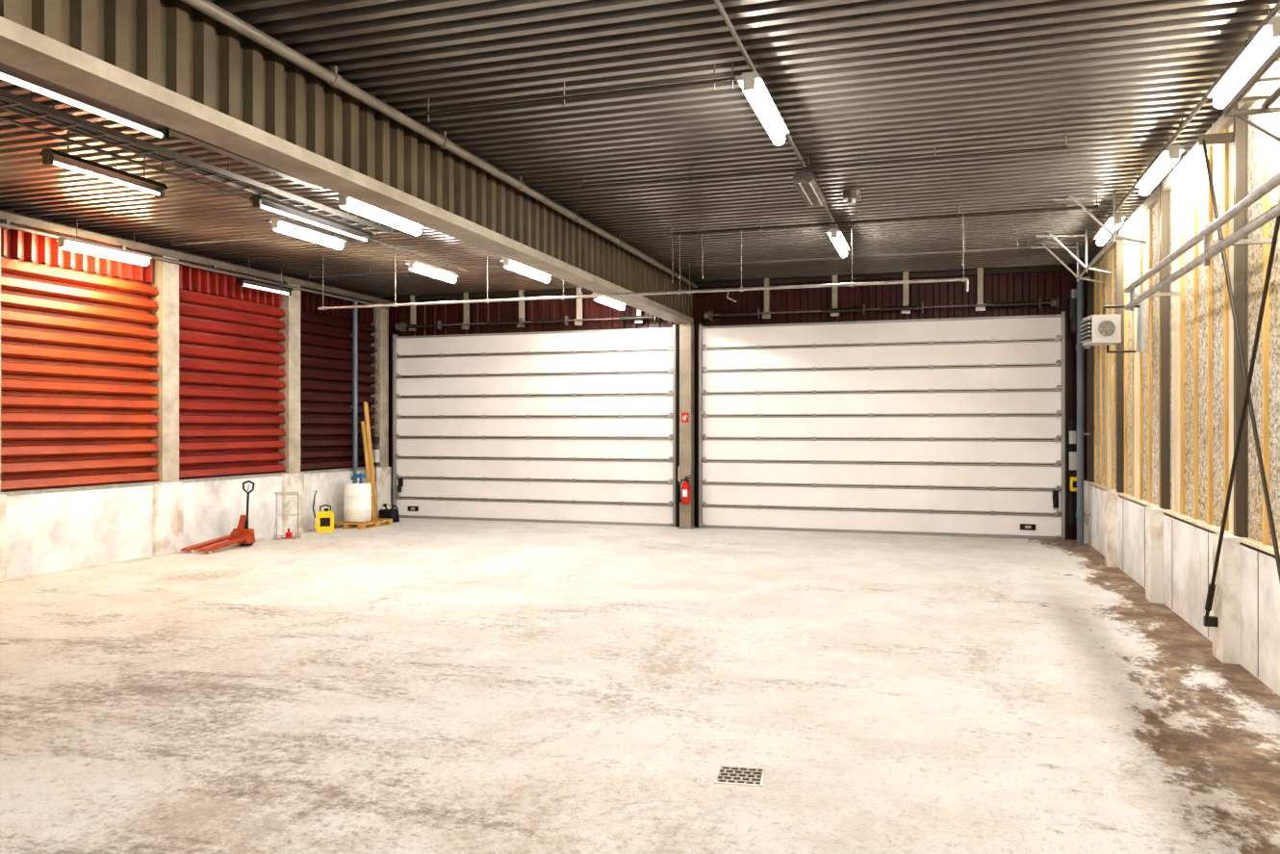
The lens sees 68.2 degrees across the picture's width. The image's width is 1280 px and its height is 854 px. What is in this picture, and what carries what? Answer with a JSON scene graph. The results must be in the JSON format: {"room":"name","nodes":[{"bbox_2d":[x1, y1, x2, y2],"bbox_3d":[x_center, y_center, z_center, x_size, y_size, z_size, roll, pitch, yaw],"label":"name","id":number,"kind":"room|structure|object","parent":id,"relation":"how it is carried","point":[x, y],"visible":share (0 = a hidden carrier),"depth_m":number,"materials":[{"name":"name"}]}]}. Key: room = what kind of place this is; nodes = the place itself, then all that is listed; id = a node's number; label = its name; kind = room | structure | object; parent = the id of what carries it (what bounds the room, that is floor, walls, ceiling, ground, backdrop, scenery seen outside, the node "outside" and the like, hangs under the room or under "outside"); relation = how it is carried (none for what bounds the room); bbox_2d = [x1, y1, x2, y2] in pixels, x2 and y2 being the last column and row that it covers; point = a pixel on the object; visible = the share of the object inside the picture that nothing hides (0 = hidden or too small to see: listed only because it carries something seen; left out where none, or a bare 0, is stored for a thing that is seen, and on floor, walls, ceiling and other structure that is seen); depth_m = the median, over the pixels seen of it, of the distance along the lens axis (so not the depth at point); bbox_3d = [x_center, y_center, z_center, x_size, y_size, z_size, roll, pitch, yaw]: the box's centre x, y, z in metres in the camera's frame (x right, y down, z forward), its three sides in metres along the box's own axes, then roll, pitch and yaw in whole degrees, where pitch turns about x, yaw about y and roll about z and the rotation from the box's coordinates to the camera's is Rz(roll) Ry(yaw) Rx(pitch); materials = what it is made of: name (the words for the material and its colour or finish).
{"room":"warehouse interior","nodes":[
{"label":"warehouse interior","id":0,"kind":"room"},
{"bbox_2d":[0,206,393,581],"bbox_3d":[-10.021,-0.555,11.074,0.570,5.460,25.000,0,0,18],"label":"wall","id":1,"kind":"structure","parent":0,"point":[139,402],"depth_m":16.16,"materials":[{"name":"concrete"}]},
{"bbox_2d":[0,218,389,308],"bbox_3d":[-9.763,-2.870,10.887,0.084,0.130,24.600,0,0,18],"label":"conduit","id":2,"kind":"object","parent":1,"relation":"attached to","point":[5,224],"visible":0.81,"depth_m":16.88,"materials":[{"name":"grey"}]},
{"bbox_2d":[350,301,358,482],"bbox_3d":[-6.441,-0.325,21.321,0.155,5.000,0.109,0,0,18],"label":"pipe","id":3,"kind":"object","parent":1,"relation":"attached to","point":[354,335],"visible":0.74,"depth_m":21.28,"materials":[{"name":"blue"}]},
{"bbox_2d":[370,309,379,489],"bbox_3d":[-6.187,-0.575,22.064,0.155,4.300,0.170,0,0,18],"label":"pipe","id":4,"kind":"object","parent":1,"relation":"attached to","point":[374,439],"visible":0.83,"depth_m":22.03,"materials":[{"name":"grey plastic"}]},
{"bbox_2d":[0,517,1279,853],"bbox_3d":[-2.513,2.275,8.729,16.300,0.200,25.500,0,0,18],"label":"floor","id":5,"kind":"structure","parent":0,"point":[408,685],"depth_m":7.58,"materials":[{"name":"concrete"}]},
{"bbox_2d":[179,480,255,553],"bbox_3d":[-7.440,1.580,16.831,0.524,1.190,1.370,0,0,19],"label":"jack","id":6,"kind":"object","parent":5,"relation":"on","point":[242,535],"visible":1,"depth_m":17.17,"materials":[{"name":"orange paint"}]},
{"bbox_2d":[273,491,301,538],"bbox_3d":[-6.885,1.720,18.408,0.490,0.910,0.370,0,0,-11],"label":"trolley","id":7,"kind":"object","parent":5,"relation":"on","point":[289,535],"visible":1,"depth_m":18.48,"materials":[{"name":"metal"}]},
{"bbox_2d":[312,490,333,532],"bbox_3d":[-6.582,1.746,19.660,0.422,0.858,0.225,0,0,-17],"label":"canister","id":8,"kind":"object","parent":5,"relation":"on","point":[324,518],"visible":1,"depth_m":19.57,"materials":[{"name":"yellow plastic"}]},
{"bbox_2d":[333,517,392,529],"bbox_3d":[-6.099,2.114,20.739,0.800,0.122,1.200,0,0,18],"label":"wooden pallet","id":9,"kind":"object","parent":5,"relation":"on","point":[374,522],"visible":0.7,"depth_m":20.45,"materials":[{"name":"brown wood"}]},
{"bbox_2d":[343,472,371,522],"bbox_3d":[-6.144,1.528,20.596,0.590,1.050,0.590,0,0,18],"label":"drum","id":10,"kind":"object","parent":9,"relation":"on","point":[357,508],"visible":1,"depth_m":20.36,"materials":[{"name":"white plastic"}]},
{"bbox_2d":[360,401,378,517],"bbox_3d":[-6.201,0.790,21.701,0.330,2.733,0.270,0,0,18],"label":"plank","id":11,"kind":"object","parent":9,"relation":"on","point":[368,450],"visible":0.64,"depth_m":21.71,"materials":[{"name":"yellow wood"}]},
{"bbox_2d":[379,503,391,518],"bbox_3d":[-5.939,1.990,22.158,0.340,0.370,0.340,0,0,18],"label":"canister","id":12,"kind":"object","parent":5,"relation":"on","point":[383,513],"visible":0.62,"depth_m":22.00,"materials":[{"name":"black plastic"}]},
{"bbox_2d":[383,503,399,522],"bbox_3d":[-5.725,1.977,21.771,0.290,0.395,0.689,0,0,-41],"label":"canister","id":13,"kind":"object","parent":5,"relation":"on","point":[393,513],"visible":0.94,"depth_m":21.60,"materials":[{"name":"black plastic"}]},
{"bbox_2d":[677,322,696,529],"bbox_3d":[1.010,-0.025,20.384,0.340,4.400,0.350,0,0,18],"label":"steel column","id":14,"kind":"structure","parent":5,"relation":"on","point":[686,329],"depth_m":20.26,"materials":[{"name":"beige metal"}]},
{"bbox_2d":[677,465,679,487],"bbox_3d":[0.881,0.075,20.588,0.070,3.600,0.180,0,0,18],"label":"switch box","id":15,"kind":"object","parent":14,"relation":"attached to","point":[678,466],"visible":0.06,"depth_m":20.52,"materials":[{"name":"grey plastic"}]},
{"bbox_2d":[678,475,691,503],"bbox_3d":[0.965,1.325,20.131,0.252,0.601,0.196,0,0,18],"label":"fire extinguisher","id":16,"kind":"object","parent":14,"relation":"attached to","point":[685,486],"visible":1,"depth_m":20.05,"materials":[{"name":"red paint"}]},
{"bbox_2d":[681,412,688,421],"bbox_3d":[0.961,-0.205,20.230,0.140,0.200,0.013,0,0,18],"label":"fire extinguisher sign","id":17,"kind":"object","parent":14,"relation":"attached to","point":[684,416],"visible":1,"depth_m":20.22,"materials":[{"name":"red paint"}]},
{"bbox_2d":[713,765,765,786],"bbox_3d":[0.622,2.171,5.890,0.300,0.009,0.296,0,0,11],"label":"floor drain grate","id":18,"kind":"object","parent":5,"relation":"on","point":[725,774],"visible":1,"depth_m":5.88,"materials":[{"name":"black"}]},
{"bbox_2d":[0,0,1279,297],"bbox_3d":[-2.528,-3.275,8.681,16.300,0.260,25.200,0,0,18],"label":"ceiling","id":19,"kind":"structure","parent":0,"point":[849,81],"depth_m":9.82,"materials":[{"name":"metal"}]},
{"bbox_2d":[0,62,171,140],"bbox_3d":[-4.492,-2.850,7.628,0.200,0.590,1.680,0,0,18],"label":"lamp","id":20,"kind":"object","parent":19,"relation":"hanging from","point":[8,73],"visible":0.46,"depth_m":7.60,"materials":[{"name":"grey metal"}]},
{"bbox_2d":[39,130,168,197],"bbox_3d":[-5.758,-2.900,10.238,0.200,0.490,1.480,0,0,18],"label":"lamp","id":21,"kind":"object","parent":19,"relation":"hanging from","point":[49,155],"visible":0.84,"depth_m":10.13,"materials":[{"name":"grey metal"}]},
{"bbox_2d":[56,215,152,265],"bbox_3d":[-8.229,-2.875,14.596,0.200,0.540,1.580,0,0,18],"label":"lamp","id":22,"kind":"object","parent":19,"relation":"hanging from","point":[65,243],"visible":1,"depth_m":14.46,"materials":[{"name":"white plastic"}]},
{"bbox_2d":[0,88,392,234],"bbox_3d":[-5.405,-2.975,8.550,0.284,0.340,11.000,0,0,18],"label":"ceiling pipes","id":23,"kind":"object","parent":19,"relation":"attached to","point":[9,101],"visible":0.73,"depth_m":9.84,"materials":[{"name":"grey galvanised steel"}]},
{"bbox_2d":[249,194,373,242],"bbox_3d":[-4.189,-2.690,12.256,0.200,0.190,2.280,0,0,18],"label":"lamp","id":24,"kind":"object","parent":23,"relation":"attached to","point":[287,210],"visible":1,"depth_m":12.05,"materials":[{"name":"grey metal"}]},
{"bbox_2d":[0,115,466,271],"bbox_3d":[-6.441,-3.030,7.936,0.060,0.230,20.800,0,0,18],"label":"conduit","id":25,"kind":"object","parent":19,"relation":"attached to","point":[162,170],"depth_m":10.81,"materials":[{"name":"grey metal"}]},
{"bbox_2d":[169,128,323,189],"bbox_3d":[-5.151,-2.995,7.209,0.132,0.300,8.600,0,0,18],"label":"cable tray","id":26,"kind":"object","parent":19,"relation":"attached to","point":[172,132],"visible":0.3,"depth_m":10.02,"materials":[{"name":"grey metal"}]},
{"bbox_2d":[235,257,293,295],"bbox_3d":[-7.133,-2.870,18.025,0.200,0.550,1.380,0,0,18],"label":"lamp","id":27,"kind":"object","parent":19,"relation":"hanging from","point":[242,281],"visible":1,"depth_m":17.96,"materials":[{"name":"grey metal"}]},
{"bbox_2d":[170,226,425,245],"bbox_3d":[-4.692,-3.078,14.726,6.500,0.134,0.028,0,0,18],"label":"conduit","id":28,"kind":"object","parent":19,"relation":"attached to","point":[242,239],"depth_m":15.28,"materials":[{"name":"grey metal"}]},
{"bbox_2d":[268,216,346,249],"bbox_3d":[-4.659,-2.885,13.351,0.200,0.520,1.480,0,0,18],"label":"lamp","id":29,"kind":"object","parent":19,"relation":"hanging from","point":[279,224],"visible":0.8,"depth_m":13.21,"materials":[{"name":"white plastic"}]},
{"bbox_2d":[0,0,693,324],"bbox_3d":[-2.746,-2.690,8.853,0.380,0.910,25.195,0,0,18],"label":"roof beam","id":30,"kind":"structure","parent":19,"relation":"attached to","point":[170,64],"depth_m":7.96,"materials":[{"name":"metal"}]},
{"bbox_2d":[334,193,424,235],"bbox_3d":[-3.183,-2.835,11.725,0.200,0.620,1.680,0,0,18],"label":"lamp","id":31,"kind":"object","parent":19,"relation":"hanging from","point":[347,203],"visible":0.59,"depth_m":11.55,"materials":[{"name":"white plastic"}]},
{"bbox_2d":[308,263,503,278],"bbox_3d":[-3.596,-3.078,18.155,6.500,0.134,0.028,0,0,18],"label":"conduit","id":32,"kind":"object","parent":19,"relation":"attached to","point":[310,276],"depth_m":18.59,"materials":[{"name":"grey metal"}]},
{"bbox_2d":[406,242,458,282],"bbox_3d":[-3.624,-2.885,16.589,0.200,0.520,1.480,0,0,18],"label":"lamp","id":33,"kind":"object","parent":19,"relation":"hanging from","point":[415,266],"visible":1,"depth_m":16.45,"materials":[{"name":"white plastic"}]},
{"bbox_2d":[180,0,697,288],"bbox_3d":[-2.551,-3.055,8.610,0.120,0.180,24.650,0,0,18],"label":"drain pipe","id":34,"kind":"object","parent":19,"relation":"attached to","point":[332,78],"visible":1,"depth_m":8.96,"materials":[{"name":"grey metal"}]},
{"bbox_2d":[500,256,551,282],"bbox_3d":[-1.875,-2.835,15.821,0.200,0.620,1.680,0,0,18],"label":"lamp","id":35,"kind":"object","parent":19,"relation":"hanging from","point":[511,265],"visible":0.59,"depth_m":15.63,"materials":[{"name":"white plastic"}]},
{"bbox_2d":[425,61,735,122],"bbox_3d":[-0.614,-3.030,8.594,3.000,0.230,0.032,0,0,18],"label":"conduit","id":36,"kind":"object","parent":19,"relation":"attached to","point":[731,78],"depth_m":8.53,"materials":[{"name":"grey metal"}]},
{"bbox_2d":[591,291,626,309],"bbox_3d":[-0.627,-2.835,19.726,0.200,0.620,1.680,0,0,18],"label":"lamp","id":37,"kind":"object","parent":19,"relation":"hanging from","point":[605,300],"visible":0.51,"depth_m":19.62,"materials":[{"name":"white plastic"}]},
{"bbox_2d":[317,211,969,309],"bbox_3d":[-0.544,-2.540,15.434,11.170,1.211,0.196,0,0,18],"label":"pipe","id":38,"kind":"object","parent":19,"relation":"hanging from","point":[962,279],"visible":0.94,"depth_m":15.14,"materials":[{"name":"metal"}]},
{"bbox_2d":[737,64,789,145],"bbox_3d":[1.155,-2.975,8.711,0.200,0.340,1.580,0,0,18],"label":"lamp","id":39,"kind":"object","parent":19,"relation":"hanging from","point":[752,84],"visible":1,"depth_m":8.41,"materials":[{"name":"white plastic"}]},
{"bbox_2d":[713,0,842,233],"bbox_3d":[0.319,-3.095,6.092,0.060,0.100,21.400,0,0,18],"label":"conduit","id":40,"kind":"object","parent":19,"relation":"attached to","point":[723,12],"depth_m":7.80,"materials":[{"name":"grey metal"}]},
{"bbox_2d":[792,170,827,205],"bbox_3d":[2.114,-2.962,11.712,0.280,0.185,1.300,0,0,18],"label":"lamp","id":41,"kind":"object","parent":19,"relation":"attached to","point":[805,183],"visible":1,"depth_m":11.45,"materials":[{"name":"grey plastic"}]},
{"bbox_2d":[671,216,963,295],"bbox_3d":[2.881,-2.750,16.086,4.940,0.790,2.640,0,0,18],"label":"rods","id":42,"kind":"object","parent":19,"relation":"hanging from","point":[962,217],"depth_m":15.31,"materials":[{"name":"grey metal"}]},
{"bbox_2d":[581,132,1068,191],"bbox_3d":[1.924,-3.045,10.985,5.580,0.200,0.036,0,0,18],"label":"conduit","id":43,"kind":"object","parent":19,"relation":"attached to","point":[1065,146],"depth_m":10.87,"materials":[{"name":"grey metal"}]},
{"bbox_2d":[826,220,849,256],"bbox_3d":[3.149,-2.975,14.951,0.200,0.340,1.580,0,0,18],"label":"lamp","id":44,"kind":"object","parent":19,"relation":"hanging from","point":[834,234],"visible":1,"depth_m":14.59,"materials":[{"name":"white plastic"}]},
{"bbox_2d":[843,189,861,204],"bbox_3d":[2.830,-3.065,12.638,0.240,0.160,0.240,0,0,18],"label":"smoke detector","id":45,"kind":"object","parent":19,"relation":"attached to","point":[850,195],"visible":1,"depth_m":12.56,"materials":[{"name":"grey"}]},
{"bbox_2d":[695,240,1029,265],"bbox_3d":[3.805,-3.078,16.841,5.800,0.134,0.028,0,0,18],"label":"conduit","id":46,"kind":"object","parent":19,"relation":"attached to","point":[1028,246],"depth_m":16.74,"materials":[{"name":"grey metal"}]},
{"bbox_2d":[668,193,1098,237],"bbox_3d":[3.307,-3.030,13.640,6.000,0.230,0.036,0,0,18],"label":"conduit","id":47,"kind":"object","parent":19,"relation":"attached to","point":[1067,208],"depth_m":13.55,"materials":[{"name":"grey metal"}]},
{"bbox_2d":[1030,191,1147,282],"bbox_3d":[6.729,-2.792,14.437,1.136,0.736,3.644,0,0,18],"label":"frame","id":48,"kind":"object","parent":19,"relation":"attached to","point":[1072,198],"visible":1,"depth_m":15.07,"materials":[{"name":"metal"}]},
{"bbox_2d":[1094,228,1110,245],"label":"lamp","id":49,"kind":"object","parent":19,"relation":"hanging from","point":[1102,237],"depth_m":14.27,"materials":[{"name":"white plastic"}]},
{"bbox_2d":[1101,212,1126,232],"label":"lamp","id":50,"kind":"object","parent":19,"relation":"hanging from","point":[1120,217],"depth_m":13.25,"materials":[{"name":"white plastic"}]},
{"bbox_2d":[1134,136,1184,195],"bbox_3d":[5.896,-2.975,10.767,0.200,0.340,1.580,0,0,18],"label":"lamp","id":51,"kind":"object","parent":19,"relation":"hanging from","point":[1170,156],"visible":1,"depth_m":10.46,"materials":[{"name":"white plastic"}]},
{"bbox_2d":[1081,0,1279,252],"bbox_3d":[4.237,-3.090,5.575,0.060,0.110,22.800,0,0,18],"label":"conduit","id":52,"kind":"object","parent":19,"relation":"attached to","point":[1183,126],"depth_m":9.12,"materials":[{"name":"grey metal"}]},
{"bbox_2d":[1207,8,1279,108],"bbox_3d":[4.891,-2.975,7.623,0.200,0.340,1.580,0,0,18],"label":"lamp","id":53,"kind":"object","parent":19,"relation":"hanging from","point":[1267,39],"visible":0.94,"depth_m":7.44,"materials":[{"name":"white plastic"}]},
{"bbox_2d":[382,263,1087,538],"bbox_3d":[1.313,-0.555,20.707,16.300,5.460,0.250,0,0,18],"label":"wall","id":54,"kind":"structure","parent":0,"point":[1046,286],"depth_m":19.95,"materials":[{"name":"red metal"}]},
{"bbox_2d":[394,315,668,331],"bbox_3d":[-2.576,-2.395,21.645,6.800,0.200,0.310,0,0,18],"label":"shaft","id":55,"kind":"object","parent":54,"relation":"attached to","point":[402,326],"visible":0.78,"depth_m":21.61,"materials":[{"name":"grey"}]},
{"bbox_2d":[391,324,679,526],"bbox_3d":[-2.564,-0.025,21.684,7.120,4.400,0.209,0,0,18],"label":"door","id":56,"kind":"structure","parent":54,"relation":"in","point":[572,426],"depth_m":21.63,"materials":[{"name":"white metal"}]},
{"bbox_2d":[390,264,1076,331],"bbox_3d":[1.257,-2.720,20.515,15.250,0.850,0.130,0,0,18],"label":"trim","id":57,"kind":"structure","parent":54,"relation":"attached to","point":[980,271],"depth_m":19.97,"materials":[{"name":"metal"}]},
{"bbox_2d":[703,296,1058,320],"bbox_3d":[4.726,-2.395,19.313,7.010,0.200,0.310,0,0,18],"label":"shaft","id":58,"kind":"object","parent":54,"relation":"attached to","point":[709,315],"visible":1,"depth_m":19.13,"materials":[{"name":"grey"}]},
{"bbox_2d":[697,310,1067,539],"bbox_3d":[4.738,-0.025,19.351,7.330,4.400,0.209,0,0,18],"label":"door","id":59,"kind":"structure","parent":54,"relation":"in","point":[947,426],"depth_m":19.29,"materials":[{"name":"white metal"}]},
{"bbox_2d":[1083,60,1279,695],"bbox_3d":[4.968,-0.555,6.418,0.640,5.460,25.250,0,0,18],"label":"wall","id":60,"kind":"structure","parent":0,"point":[1164,419],"depth_m":10.41,"materials":[{"name":"wood"}]},
{"bbox_2d":[1067,333,1076,529],"bbox_3d":[8.326,0.027,18.163,0.190,3.903,0.310,0,0,18],"label":"control box","id":61,"kind":"object","parent":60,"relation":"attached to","point":[1071,424],"visible":0.91,"depth_m":18.21,"materials":[{"name":"grey plastic"}]},
{"bbox_2d":[1067,288,1076,333],"bbox_3d":[8.321,-2.200,18.112,0.210,0.850,0.370,0,0,18],"label":"motor","id":62,"kind":"object","parent":60,"relation":"attached to","point":[1072,301],"visible":0.59,"depth_m":17.97,"materials":[{"name":"grey metal"}]},
{"bbox_2d":[1075,256,1089,544],"bbox_3d":[8.207,-0.485,17.534,0.235,5.320,0.150,0,0,18],"label":"downpipe","id":63,"kind":"object","parent":60,"relation":"attached to","point":[1080,433],"visible":0.86,"depth_m":17.50,"materials":[{"name":"blue"}]},
{"bbox_2d":[1079,300,1144,353],"bbox_3d":[6.470,-1.365,12.947,0.734,0.680,0.502,0,0,11],"label":"heater","id":64,"kind":"object","parent":60,"relation":"attached to","point":[1104,329],"visible":1,"depth_m":12.79,"materials":[{"name":"white metal"}]},
{"bbox_2d":[1124,171,1279,310],"bbox_3d":[3.825,-1.525,4.308,0.535,0.360,14.535,0,0,18],"label":"pipes","id":65,"kind":"object","parent":60,"relation":"attached to","point":[1236,239],"visible":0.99,"depth_m":7.80,"materials":[{"name":"metal"}]},
{"bbox_2d":[1198,131,1279,626],"bbox_3d":[5.071,-0.485,7.671,0.308,4.720,3.040,0,0,18],"label":"brace","id":66,"kind":"object","parent":60,"relation":"attached to","point":[1220,138],"visible":0.97,"depth_m":7.96,"materials":[{"name":"grey metal"}]},
{"bbox_2d":[1223,44,1279,141],"bbox_3d":[3.938,-2.195,4.621,0.630,0.460,5.200,0,0,18],"label":"metal bracket","id":67,"kind":"object","parent":60,"relation":"attached to","point":[1274,56],"visible":1,"depth_m":6.87,"materials":[{"name":"grey metal"}]}
]}

